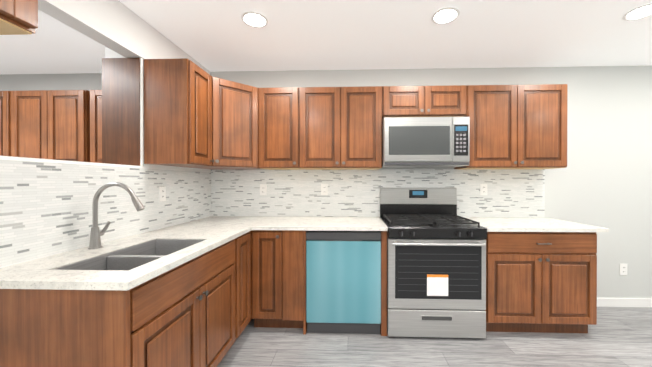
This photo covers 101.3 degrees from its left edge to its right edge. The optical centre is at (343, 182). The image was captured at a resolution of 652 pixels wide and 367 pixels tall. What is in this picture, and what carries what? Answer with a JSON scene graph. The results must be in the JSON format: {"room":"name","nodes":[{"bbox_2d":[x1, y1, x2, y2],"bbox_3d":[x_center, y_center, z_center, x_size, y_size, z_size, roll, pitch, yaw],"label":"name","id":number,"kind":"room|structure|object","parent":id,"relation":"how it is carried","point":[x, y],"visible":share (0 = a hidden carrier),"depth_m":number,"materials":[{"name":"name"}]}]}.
{"room":"kitchen","nodes":[
{"label":"kitchen","id":0,"kind":"room"},
{"bbox_2d":[38,0,143,58],"bbox_3d":[-1.549,-1.054,1.383,0.120,0.285,1.180,0,0,2],"label":"wall","id":1,"kind":"structure","parent":0,"point":[116,26],"depth_m":1.67,"materials":[{"name":"white paint"}]},
{"bbox_2d":[0,0,37,34],"bbox_3d":[-1.185,-0.661,0.352,0.672,0.483,0.840,0,0,2],"label":"upper cabinet","id":2,"kind":"object","parent":1,"relation":"attached to","point":[18,17],"visible":1,"depth_m":0.72,"materials":[{"name":"brown wood"}]},
{"bbox_2d":[105,20,210,172],"bbox_3d":[-1.604,0.039,2.440,0.300,2.480,0.920,0,0,2],"label":"wall column","id":3,"kind":"structure","parent":0,"point":[158,45],"depth_m":2.12,"materials":[{"name":"white"}]},
{"bbox_2d":[138,58,217,168],"bbox_3d":[-1.276,-0.525,2.131,0.397,0.770,0.385,0,0,2],"label":"upper cabinet","id":4,"kind":"object","parent":3,"relation":"attached to","point":[195,116],"depth_m":1.96,"materials":[{"name":"brown wood"}]},
{"bbox_2d":[0,65,651,297],"bbox_3d":[-0.138,0.037,2.901,9.000,2.480,0.100,0,0,2],"label":"wall","id":5,"kind":"structure","parent":0,"point":[603,178],"depth_m":2.76,"materials":[{"name":"grey paint"}]},
{"bbox_2d":[0,90,101,162],"bbox_3d":[-2.899,-0.525,2.764,2.290,0.774,0.349,0,0,2],"label":"upper cabinet","id":6,"kind":"object","parent":5,"relation":"attached to","point":[66,125],"visible":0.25,"depth_m":2.62,"materials":[{"name":"brown wood"}]},
{"bbox_2d":[214,77,261,168],"bbox_3d":[-1.102,-0.527,2.544,0.694,0.770,0.669,0,0,2],"label":"upper cabinet","id":7,"kind":"object","parent":5,"relation":"attached to","point":[237,106],"depth_m":2.41,"materials":[{"name":"brown wood"}]},
{"bbox_2d":[262,87,305,169],"bbox_3d":[-0.606,-0.528,2.681,0.508,0.770,0.364,0,0,2],"label":"upper cabinet","id":8,"kind":"object","parent":5,"relation":"attached to","point":[283,108],"depth_m":2.54,"materials":[{"name":"brown wood"}]},
{"bbox_2d":[306,87,349,169],"bbox_3d":[-0.221,-0.528,2.687,0.517,0.770,0.325,0,0,2],"label":"upper cabinet","id":9,"kind":"object","parent":5,"relation":"attached to","point":[327,108],"depth_m":2.53,"materials":[{"name":"brown wood"}]},
{"bbox_2d":[350,86,385,169],"bbox_3d":[0.147,-0.527,2.675,0.452,0.770,0.325,0,0,2],"label":"upper cabinet","id":10,"kind":"object","parent":5,"relation":"attached to","point":[367,103],"depth_m":2.51,"materials":[{"name":"brown wood"}]},
{"bbox_2d":[211,169,544,217],"bbox_3d":[0.329,0.111,2.830,3.517,0.504,0.008,0,0,2],"label":"backsplash","id":11,"kind":"structure","parent":5,"relation":"attached to","point":[515,193],"depth_m":2.83,"materials":[{"name":"tile"}]},
{"bbox_2d":[260,184,266,194],"bbox_3d":[-0.859,0.077,2.861,0.074,0.120,0.008,0,0,2],"label":"electrical outlet","id":12,"kind":"object","parent":11,"relation":"attached to","point":[263,189],"visible":1,"depth_m":2.86,"materials":[{"name":"white plastic"}]},
{"bbox_2d":[321,184,327,194],"bbox_3d":[-0.201,0.072,2.839,0.074,0.120,0.008,0,0,2],"label":"electrical outlet","id":13,"kind":"object","parent":11,"relation":"attached to","point":[324,189],"visible":1,"depth_m":2.84,"materials":[{"name":"white plastic"}]},
{"bbox_2d":[480,184,486,194],"bbox_3d":[1.465,0.072,2.784,0.074,0.120,0.008,0,0,2],"label":"electrical outlet","id":14,"kind":"object","parent":11,"relation":"attached to","point":[483,189],"visible":1,"depth_m":2.78,"materials":[{"name":"white plastic"}]},
{"bbox_2d":[386,86,433,116],"bbox_3d":[0.599,-0.770,2.659,0.449,0.285,0.325,0,0,2],"label":"upper cabinet","id":15,"kind":"object","parent":5,"relation":"attached to","point":[401,101],"depth_m":2.50,"materials":[{"name":"brown wood"}]},
{"bbox_2d":[382,117,469,167],"bbox_3d":[0.764,-0.379,2.609,0.778,0.445,0.398,0,0,2],"label":"microwave","id":16,"kind":"object","parent":15,"relation":"attached to","point":[425,142],"visible":1,"depth_m":2.42,"materials":[{"name":"metal"}]},
{"bbox_2d":[434,85,469,116],"bbox_3d":[0.932,-0.770,2.648,0.449,0.285,0.325,0,0,2],"label":"upper cabinet","id":17,"kind":"object","parent":5,"relation":"attached to","point":[451,100],"depth_m":2.49,"materials":[{"name":"brown wood"}]},
{"bbox_2d":[454,85,525,168],"bbox_3d":[1.416,-0.527,2.633,0.515,0.770,0.325,0,0,2],"label":"upper cabinet","id":18,"kind":"object","parent":5,"relation":"attached to","point":[497,112],"depth_m":2.47,"materials":[{"name":"brown wood"}]},
{"bbox_2d":[526,84,567,168],"bbox_3d":[1.814,-0.527,2.620,0.514,0.770,0.325,0,0,2],"label":"upper cabinet","id":19,"kind":"object","parent":5,"relation":"attached to","point":[546,104],"depth_m":2.46,"materials":[{"name":"brown wood"}]},
{"bbox_2d":[620,264,626,274],"bbox_3d":[2.888,0.894,2.750,0.074,0.120,0.008,0,0,2],"label":"electrical outlet","id":20,"kind":"object","parent":5,"relation":"attached to","point":[623,269],"visible":1,"depth_m":2.75,"materials":[{"name":"white plastic"}]},
{"bbox_2d":[597,298,651,306],"bbox_3d":[3.183,1.234,2.739,2.150,0.087,0.014,0,0,2],"label":"baseboard","id":21,"kind":"structure","parent":5,"relation":"attached to","point":[624,302],"depth_m":2.74,"materials":[{"name":"white wood"}]},
{"bbox_2d":[0,0,651,73],"bbox_3d":[-0.224,-1.242,0.323,9.000,0.100,5.250,0,0,2],"label":"ceiling","id":22,"kind":"structure","parent":0,"point":[214,35],"depth_m":2.19,"materials":[{"name":"white paint"}]},
{"bbox_2d":[240,11,268,27],"bbox_3d":[-0.650,-1.194,1.958,0.196,0.011,0.196,0,0,2],"label":"recessed light","id":23,"kind":"object","parent":22,"relation":"in","point":[254,19],"visible":1,"depth_m":1.94,"materials":[{"name":"white"}]},
{"bbox_2d":[431,7,459,23],"bbox_3d":[0.730,-1.193,1.912,0.196,0.011,0.196,0,0,2],"label":"recessed light","id":24,"kind":"object","parent":22,"relation":"in","point":[445,15],"visible":1,"depth_m":1.90,"materials":[{"name":"white"}]},
{"bbox_2d":[622,3,651,20],"bbox_3d":[2.089,-1.193,1.867,0.196,0.011,0.196,0,0,2],"label":"recessed light","id":25,"kind":"object","parent":22,"relation":"in","point":[642,11],"visible":1,"depth_m":1.87,"materials":[{"name":"white"}]},
{"bbox_2d":[217,307,651,366],"bbox_3d":[-0.224,1.338,0.333,9.000,0.100,5.250,0,0,2],"label":"floor","id":26,"kind":"structure","parent":0,"point":[617,337],"depth_m":2.06,"materials":[{"name":"grey wood"}]},
{"bbox_2d":[136,232,247,365],"bbox_3d":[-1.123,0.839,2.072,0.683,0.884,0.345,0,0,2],"label":"base cabinet","id":27,"kind":"object","parent":26,"relation":"on","point":[203,310],"depth_m":1.45,"materials":[{"name":"brown wood"}]},
{"bbox_2d":[0,276,95,289],"bbox_3d":[-1.093,0.386,1.067,0.330,0.030,0.130,0,0,2],"label":"countertop","id":28,"kind":"structure","parent":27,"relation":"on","point":[6,282],"depth_m":1.00,"materials":[{"name":"stone"}]},
{"bbox_2d":[0,216,271,290],"bbox_3d":[-1.109,0.382,1.943,0.720,0.030,1.880,0,0,2],"label":"countertop","id":29,"kind":"structure","parent":27,"relation":"on","point":[212,232],"depth_m":1.37,"materials":[{"name":"stone"}]},
{"bbox_2d":[88,182,144,248],"bbox_3d":[-1.272,0.182,1.517,0.311,0.371,0.094,0,0,2],"label":"faucet","id":30,"kind":"object","parent":29,"relation":"on","point":[96,233],"visible":1,"depth_m":1.49,"materials":[{"name":"silver metal"}]},
{"bbox_2d":[53,239,203,270],"bbox_3d":[-1.072,0.498,1.444,0.352,0.246,0.623,0,0,2],"label":"sink","id":31,"kind":"object","parent":29,"relation":"in","point":[130,258],"visible":0.12,"depth_m":1.40,"materials":[{"name":"metal"}]},
{"bbox_2d":[260,230,283,327],"bbox_3d":[-0.646,0.837,2.564,0.274,0.884,0.610,0,0,2],"label":"base cabinet","id":32,"kind":"object","parent":26,"relation":"on","point":[271,241],"depth_m":2.26,"materials":[{"name":"brown wood"}]},
{"bbox_2d":[284,230,306,333],"bbox_3d":[-0.437,0.837,2.557,0.260,0.884,0.610,0,0,2],"label":"base cabinet","id":33,"kind":"object","parent":26,"relation":"on","point":[294,240],"depth_m":2.25,"materials":[{"name":"brown wood"}]},
{"bbox_2d":[256,217,387,230],"bbox_3d":[-0.178,0.380,2.529,1.102,0.030,0.646,0,0,2],"label":"countertop","id":34,"kind":"structure","parent":33,"relation":"on","point":[277,223],"depth_m":2.33,"materials":[{"name":"stone"}]},
{"bbox_2d":[306,231,380,333],"bbox_3d":[0.010,0.846,2.517,0.628,0.865,0.566,0,0,2],"label":"dishwasher","id":35,"kind":"object","parent":26,"relation":"on","point":[343,281],"visible":0.96,"depth_m":2.24,"materials":[{"name":"teal metal"}]},
{"bbox_2d":[380,188,486,337],"bbox_3d":[0.769,0.667,2.458,0.788,1.224,0.701,0,0,2],"label":"range","id":36,"kind":"object","parent":26,"relation":"on","point":[436,265],"visible":1,"depth_m":2.17,"materials":[{"name":"grey metal"}]},
{"bbox_2d":[485,232,596,332],"bbox_3d":[1.637,0.837,2.489,0.893,0.884,0.610,0,0,2],"label":"base cabinet","id":37,"kind":"object","parent":26,"relation":"on","point":[539,282],"depth_m":2.19,"materials":[{"name":"brown wood"}]},
{"bbox_2d":[464,217,608,231],"bbox_3d":[1.647,0.380,2.468,0.961,0.030,0.646,0,0,2],"label":"countertop","id":38,"kind":"structure","parent":37,"relation":"on","point":[492,224],"depth_m":2.28,"materials":[{"name":"stone"}]},
{"bbox_3d":[-1.549,0.591,1.390,0.120,1.385,1.180,0,0,2],"label":"wall","id":39,"kind":"structure","parent":0,"visible":0},
{"bbox_2d":[0,156,144,168],"bbox_3d":[-1.557,-0.110,1.387,0.135,0.017,1.180,0,0,2],"label":"sill","id":40,"kind":"structure","parent":39,"relation":"on","point":[54,161],"depth_m":1.42,"materials":[{"name":"white"}]},
{"bbox_2d":[0,160,210,267],"bbox_3d":[-1.464,0.132,1.953,0.008,0.470,1.880,0,0,2],"label":"backsplash","id":41,"kind":"structure","parent":39,"relation":"attached to","point":[45,209],"depth_m":1.49,"materials":[{"name":"tile"}]},
{"bbox_2d":[159,186,165,201],"bbox_3d":[-1.450,0.090,2.141,0.008,0.120,0.074,0,0,2],"label":"electrical outlet","id":42,"kind":"object","parent":41,"relation":"attached to","point":[162,193],"visible":1,"depth_m":2.13,"materials":[{"name":"white plastic"}]}
]}

